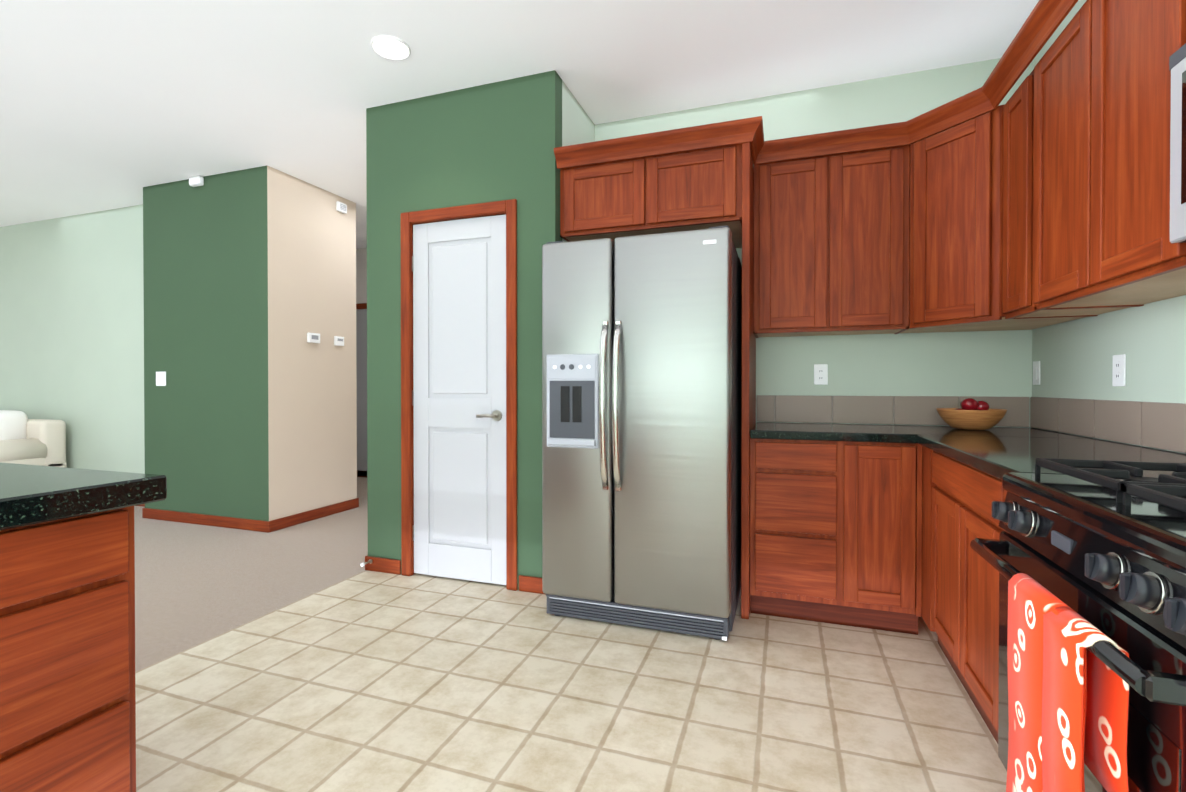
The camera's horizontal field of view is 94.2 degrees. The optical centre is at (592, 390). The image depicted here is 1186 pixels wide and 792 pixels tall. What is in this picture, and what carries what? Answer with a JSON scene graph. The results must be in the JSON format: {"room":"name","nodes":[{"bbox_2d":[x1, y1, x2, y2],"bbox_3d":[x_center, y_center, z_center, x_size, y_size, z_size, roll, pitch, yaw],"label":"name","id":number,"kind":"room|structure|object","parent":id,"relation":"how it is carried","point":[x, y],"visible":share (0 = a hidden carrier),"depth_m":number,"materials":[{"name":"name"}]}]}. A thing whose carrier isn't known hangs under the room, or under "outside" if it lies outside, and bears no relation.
{"room":"kitchen","nodes":[
{"label":"kitchen","id":0,"kind":"room"},
{"bbox_2d":[0,204,144,473],"bbox_3d":[-6.948,-0.326,6.133,6.900,2.800,0.100,0,0,19],"label":"wall","id":1,"kind":"structure","parent":0,"point":[72,322],"depth_m":5.41,"materials":[{"name":"green paint"}]},
{"bbox_2d":[134,477,367,671],"bbox_3d":[-6.543,1.126,3.304,9.730,0.060,9.200,0,0,19],"label":"floor carpet","id":2,"kind":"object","parent":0,"point":[196,584],"depth_m":3.35,"materials":[{"name":"beige carpet"}]},
{"bbox_2d":[0,410,66,467],"bbox_3d":[-6.279,0.638,5.323,2.126,0.885,0.895,0,0,19],"label":"sofa","id":3,"kind":"object","parent":2,"relation":"on","point":[24,439],"visible":0.67,"depth_m":5.22,"materials":[{"name":"white fabric"}]},
{"bbox_2d":[142,506,272,532],"bbox_3d":[-3.145,1.044,4.446,1.426,0.085,0.016,0,0,19],"label":"baseboard","id":4,"kind":"structure","parent":2,"relation":"on","point":[183,517],"depth_m":4.41,"materials":[{"name":"brown wood"}]},
{"bbox_2d":[143,166,356,520],"bbox_3d":[-2.992,-0.316,4.875,1.400,2.800,0.920,0,0,19],"label":"wall block","id":5,"kind":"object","parent":2,"relation":"on","point":[249,284],"visible":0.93,"depth_m":4.46,"materials":[{"name":"green paint"}]},
{"bbox_2d":[156,372,165,385],"bbox_3d":[-3.603,-0.094,4.596,0.118,0.118,0.009,0,0,19],"label":"light switch","id":6,"kind":"object","parent":5,"relation":"attached to","point":[160,378],"visible":1,"depth_m":4.59,"materials":[{"name":"white plastic"}]},
{"bbox_2d":[189,176,203,186],"bbox_3d":[-3.179,-1.673,4.418,0.120,0.070,0.044,0,0,19],"label":"block","id":7,"kind":"object","parent":5,"relation":"attached to","point":[195,181],"visible":0.98,"depth_m":4.40,"materials":[{"name":"white plastic"}]},
{"bbox_2d":[307,333,319,342],"bbox_3d":[-2.330,-0.434,4.602,0.027,0.080,0.120,0,0,19],"label":"thermostat","id":8,"kind":"object","parent":5,"relation":"attached to","point":[313,337],"visible":0.98,"depth_m":4.58,"materials":[{"name":"white plastic"}]},
{"bbox_2d":[334,336,343,345],"bbox_3d":[-2.240,-0.431,4.867,0.024,0.080,0.100,0,0,19],"label":"thermostat","id":9,"kind":"object","parent":5,"relation":"attached to","point":[338,341],"visible":0.98,"depth_m":4.85,"materials":[{"name":"white plastic"}]},
{"bbox_2d":[336,201,346,213],"bbox_3d":[-2.226,-1.617,4.885,0.032,0.080,0.100,0,0,19],"label":"door chime","id":10,"kind":"object","parent":5,"relation":"attached to","point":[341,207],"visible":1,"depth_m":4.86,"materials":[{"name":"white plastic"}]},
{"bbox_2d":[273,498,358,530],"bbox_3d":[-2.319,1.043,4.667,0.012,0.085,0.916,0,0,19],"label":"baseboard","id":11,"kind":"structure","parent":2,"relation":"on","point":[303,517],"depth_m":4.61,"materials":[{"name":"brown wood"}]},
{"bbox_2d":[356,248,366,309],"bbox_3d":[-2.594,-0.331,6.737,4.730,2.800,0.100,0,0,19],"label":"wall","id":12,"kind":"structure","parent":0,"point":[361,275],"depth_m":6.76,"materials":[{"name":"white paint"}]},
{"bbox_2d":[356,309,366,476],"bbox_3d":[-2.807,0.037,6.751,0.812,2.045,0.016,0,0,19],"label":"hall door","id":13,"kind":"structure","parent":12,"relation":"in","point":[361,345],"depth_m":6.75,"materials":[{"name":"grey"}]},
{"bbox_2d":[356,303,366,309],"bbox_3d":[-2.807,0.004,6.750,0.960,2.130,0.018,0,0,19],"label":"door frame","id":14,"kind":"structure","parent":12,"relation":"attached to","point":[361,306],"depth_m":6.74,"materials":[{"name":"brown wood"}]},
{"bbox_2d":[357,470,366,476],"bbox_3d":[-2.660,1.027,6.711,4.629,0.085,0.013,0,0,19],"label":"baseboard","id":15,"kind":"structure","parent":12,"relation":"attached to","point":[358,471],"depth_m":6.77,"materials":[{"name":"brown wood"}]},
{"bbox_2d":[366,105,385,557],"bbox_3d":[-0.865,-0.315,4.628,0.120,2.800,2.750,0,0,19],"label":"wall","id":16,"kind":"structure","parent":0,"point":[376,469],"depth_m":3.33,"materials":[{"name":"green paint"}]},
{"bbox_2d":[365,555,394,570],"bbox_3d":[-0.937,1.043,4.640,0.016,0.085,2.730,0,0,19],"label":"baseboard","id":17,"kind":"structure","parent":16,"relation":"attached to","point":[377,562],"depth_m":3.33,"materials":[{"name":"brown wood"}]},
{"bbox_2d":[360,559,371,566],"bbox_3d":[-1.357,1.036,3.300,0.025,0.026,0.077,0,0,19],"label":"doorstop","id":18,"kind":"object","parent":17,"relation":"attached to","point":[365,563],"visible":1,"depth_m":3.29,"materials":[{"name":"silver metal"}]},
{"bbox_2d":[382,70,565,589],"bbox_3d":[-0.714,-0.303,3.173,1.120,2.800,0.100,0,0,19],"label":"wall","id":19,"kind":"structure","parent":0,"point":[495,141],"depth_m":3.06,"materials":[{"name":"green paint"}]},
{"bbox_2d":[412,214,505,584],"bbox_3d":[-0.772,0.056,3.145,0.628,2.058,0.091,0,0,19],"label":"pantry door","id":20,"kind":"structure","parent":19,"relation":"in","point":[459,360],"depth_m":3.15,"materials":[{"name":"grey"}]},
{"bbox_2d":[401,199,516,590],"bbox_3d":[-0.757,0.028,3.181,0.757,2.138,0.118,0,0,19],"label":"door frame","id":21,"kind":"structure","parent":19,"relation":"attached to","point":[508,208],"depth_m":3.12,"materials":[{"name":"brown wood"}]},
{"bbox_2d":[554,136,665,241],"bbox_3d":[0.172,-1.060,3.170,0.542,0.430,0.605,0,0,19],"label":"upper cabinet","id":22,"kind":"object","parent":19,"relation":"attached to","point":[613,190],"depth_m":2.87,"materials":[{"name":"brown wood"}]},
{"bbox_2d":[0,0,1038,248],"bbox_3d":[-4.821,-1.749,2.630,13.410,0.100,9.300,0,0,19],"label":"ceiling","id":23,"kind":"structure","parent":0,"point":[110,104],"depth_m":2.88,"materials":[{"name":"paint"}]},
{"bbox_2d":[371,35,410,59],"bbox_3d":[-1.001,-1.696,2.733,0.185,0.020,0.185,0,0,19],"label":"recessed light","id":24,"kind":"object","parent":23,"relation":"in","point":[390,47],"visible":1,"depth_m":2.73,"materials":[{"name":"white plastic"}]},
{"bbox_2d":[135,570,1006,791],"bbox_3d":[-0.553,1.150,0.112,3.680,0.060,7.100,0,0,19],"label":"floor","id":25,"kind":"structure","parent":0,"point":[369,681],"depth_m":1.93,"materials":[{"name":"beige tile"}]},
{"bbox_2d":[0,507,135,791],"bbox_3d":[-1.865,0.694,0.354,0.900,0.848,2.304,0,0,19],"label":"kitchen island","id":26,"kind":"object","parent":25,"relation":"on","point":[67,643],"depth_m":1.17,"materials":[{"name":"brown wood"}]},
{"bbox_2d":[0,463,166,530],"bbox_3d":[-1.967,0.240,0.386,1.184,0.060,2.384,0,0,19],"label":"island countertop","id":27,"kind":"structure","parent":26,"relation":"on","point":[30,495],"depth_m":1.19,"materials":[{"name":"black stone"}]},
{"bbox_2d":[542,226,741,640],"bbox_3d":[0.306,0.190,2.899,0.885,1.817,0.966,0,0,19],"label":"fridge","id":28,"kind":"object","parent":25,"relation":"on","point":[641,415],"visible":0.98,"depth_m":2.49,"materials":[{"name":"grey metal"}]},
{"bbox_2d":[750,438,921,634],"bbox_3d":[1.199,0.665,2.826,0.728,0.868,0.606,0,0,19],"label":"base cabinet","id":29,"kind":"object","parent":25,"relation":"on","point":[835,532],"visible":0.96,"depth_m":2.54,"materials":[{"name":"brown wood"}]},
{"bbox_2d":[922,446,925,622],"bbox_3d":[1.698,0.670,2.224,0.606,0.868,0.224,0,0,19],"label":"base cabinet","id":30,"kind":"object","parent":25,"relation":"on","point":[923,448],"depth_m":2.39,"materials":[{"name":"brown wood"}]},
{"bbox_2d":[926,447,985,722],"bbox_3d":[1.545,0.673,1.782,0.606,0.868,0.835,0,0,19],"label":"base cabinet","id":31,"kind":"object","parent":25,"relation":"on","point":[960,596],"depth_m":1.93,"materials":[{"name":"brown wood"}]},
{"bbox_2d":[750,422,1185,479],"bbox_3d":[1.301,0.214,2.184,1.335,0.040,1.749,0,0,19],"label":"countertop","id":32,"kind":"structure","parent":31,"relation":"on","point":[998,452],"depth_m":2.09,"materials":[{"name":"stone"}]},
{"bbox_2d":[936,398,1006,429],"bbox_3d":[1.832,0.113,2.673,0.286,0.151,0.286,0,0,19],"label":"bowl","id":33,"kind":"object","parent":32,"relation":"on","point":[972,414],"visible":1,"depth_m":2.60,"materials":[{"name":"brown wood"}]},
{"bbox_2d":[986,473,1006,743],"bbox_3d":[1.402,0.677,1.371,0.606,0.868,0.273,0,0,19],"label":"base cabinet","id":34,"kind":"object","parent":25,"relation":"on","point":[995,491],"depth_m":1.62,"materials":[{"name":"brown wood"}]},
{"bbox_2d":[970,458,1185,791],"bbox_3d":[1.148,0.637,0.907,0.760,0.954,0.757,0,0,19],"label":"stove","id":35,"kind":"object","parent":25,"relation":"on","point":[1085,562],"visible":1,"depth_m":0.89,"materials":[{"name":"black metal"}]},
{"bbox_2d":[1006,573,1128,791],"bbox_3d":[0.791,0.656,0.943,0.063,0.595,0.294,0,0,19],"label":"towel","id":36,"kind":"object","parent":35,"relation":"hanging from","point":[1067,709],"depth_m":0.89,"materials":[{"name":"red fabric"}]},
{"bbox_2d":[566,86,594,241],"bbox_3d":[-0.126,-0.304,3.313,0.100,2.800,0.510,0,0,19],"label":"wall","id":37,"kind":"structure","parent":0,"point":[580,129],"depth_m":3.23,"materials":[{"name":"green paint"}]},
{"bbox_2d":[595,58,1033,427],"bbox_3d":[1.181,-0.303,3.203,2.440,2.800,0.100,0,0,19],"label":"wall","id":38,"kind":"structure","parent":0,"point":[987,363],"depth_m":3.02,"materials":[{"name":"green paint"}]},
{"bbox_2d":[662,120,749,247],"bbox_3d":[0.562,-1.059,3.035,0.542,0.430,0.605,0,0,19],"label":"upper cabinet","id":39,"kind":"object","parent":38,"relation":"attached to","point":[706,171],"depth_m":2.71,"materials":[{"name":"brown wood"}]},
{"bbox_2d":[750,148,845,339],"bbox_3d":[1.104,-0.758,2.997,0.429,0.888,0.327,0,0,19],"label":"upper cabinet","id":40,"kind":"object","parent":38,"relation":"attached to","point":[798,199],"depth_m":2.84,"materials":[{"name":"brown wood"}]},
{"bbox_2d":[814,364,827,384],"bbox_3d":[1.285,-0.088,3.110,0.072,0.116,0.008,0,0,19],"label":"electrical outlet","id":41,"kind":"object","parent":38,"relation":"attached to","point":[820,374],"visible":1,"depth_m":3.11,"materials":[{"name":"white plastic"}]},
{"bbox_2d":[842,140,909,334],"bbox_3d":[1.388,-0.757,2.898,0.429,0.888,0.327,0,0,19],"label":"upper cabinet","id":42,"kind":"object","parent":38,"relation":"attached to","point":[875,173],"depth_m":2.73,"materials":[{"name":"brown wood"}]},
{"bbox_2d":[756,395,1023,426],"bbox_3d":[1.579,0.109,3.008,1.320,0.154,0.010,0,0,19],"label":"backsplash","id":43,"kind":"structure","parent":38,"relation":"attached to","point":[902,410],"depth_m":3.02,"materials":[{"name":"beige tile"}]},
{"bbox_2d":[1032,0,1185,453],"bbox_3d":[1.121,-0.275,-0.534,0.100,2.800,7.000,0,0,19],"label":"wall","id":44,"kind":"structure","parent":0,"point":[1075,357],"depth_m":2.09,"materials":[{"name":"green paint"}]},
{"bbox_2d":[902,80,1090,332],"bbox_3d":[1.832,-0.791,2.596,0.606,0.960,0.606,0,0,19],"label":"upper cabinet","id":45,"kind":"object","parent":44,"relation":"attached to","point":[952,147],"depth_m":2.48,"materials":[{"name":"brown wood"}]},
{"bbox_2d":[1033,361,1040,384],"bbox_3d":[2.196,-0.085,2.731,0.009,0.116,0.075,0,0,19],"label":"light switch","id":46,"kind":"object","parent":44,"relation":"attached to","point":[1036,371],"visible":1,"depth_m":2.72,"materials":[{"name":"white plastic"}]},
{"bbox_2d":[998,64,1124,319],"bbox_3d":[1.815,-0.751,2.121,0.327,0.888,0.300,0,0,19],"label":"upper cabinet","id":47,"kind":"object","parent":44,"relation":"attached to","point":[1010,113],"depth_m":2.22,"materials":[{"name":"brown wood"}]},
{"bbox_2d":[1022,4,1185,311],"bbox_3d":[1.686,-0.748,1.750,0.327,0.888,0.486,0,0,19],"label":"upper cabinet","id":48,"kind":"object","parent":44,"relation":"attached to","point":[1040,198],"depth_m":1.91,"materials":[{"name":"brown wood"}]},
{"bbox_2d":[1024,397,1185,452],"bbox_3d":[1.925,0.117,1.967,0.015,0.154,1.750,0,0,19],"label":"backsplash","id":49,"kind":"structure","parent":44,"relation":"attached to","point":[1160,425],"depth_m":2.06,"materials":[{"name":"beige tile"}]},
{"bbox_2d":[1112,354,1125,385],"bbox_3d":[1.962,-0.073,2.058,0.008,0.118,0.078,0,0,19],"label":"electrical outlet","id":50,"kind":"object","parent":44,"relation":"attached to","point":[1119,371],"visible":1,"depth_m":2.05,"materials":[{"name":"white plastic"}]},
{"bbox_2d":[1070,0,1185,295],"bbox_3d":[1.569,-0.746,1.413,0.327,0.888,0.486,0,0,19],"label":"upper cabinet","id":51,"kind":"object","parent":44,"relation":"attached to","point":[1121,50],"depth_m":1.50,"materials":[{"name":"brown wood"}]},
{"bbox_2d":[1169,43,1185,242],"bbox_3d":[1.322,-0.537,0.836,0.410,0.420,0.757,0,0,19],"label":"microwave","id":52,"kind":"object","parent":44,"relation":"attached to","point":[1177,63],"visible":0.97,"depth_m":1.22,"materials":[{"name":"white metal"}]}
]}

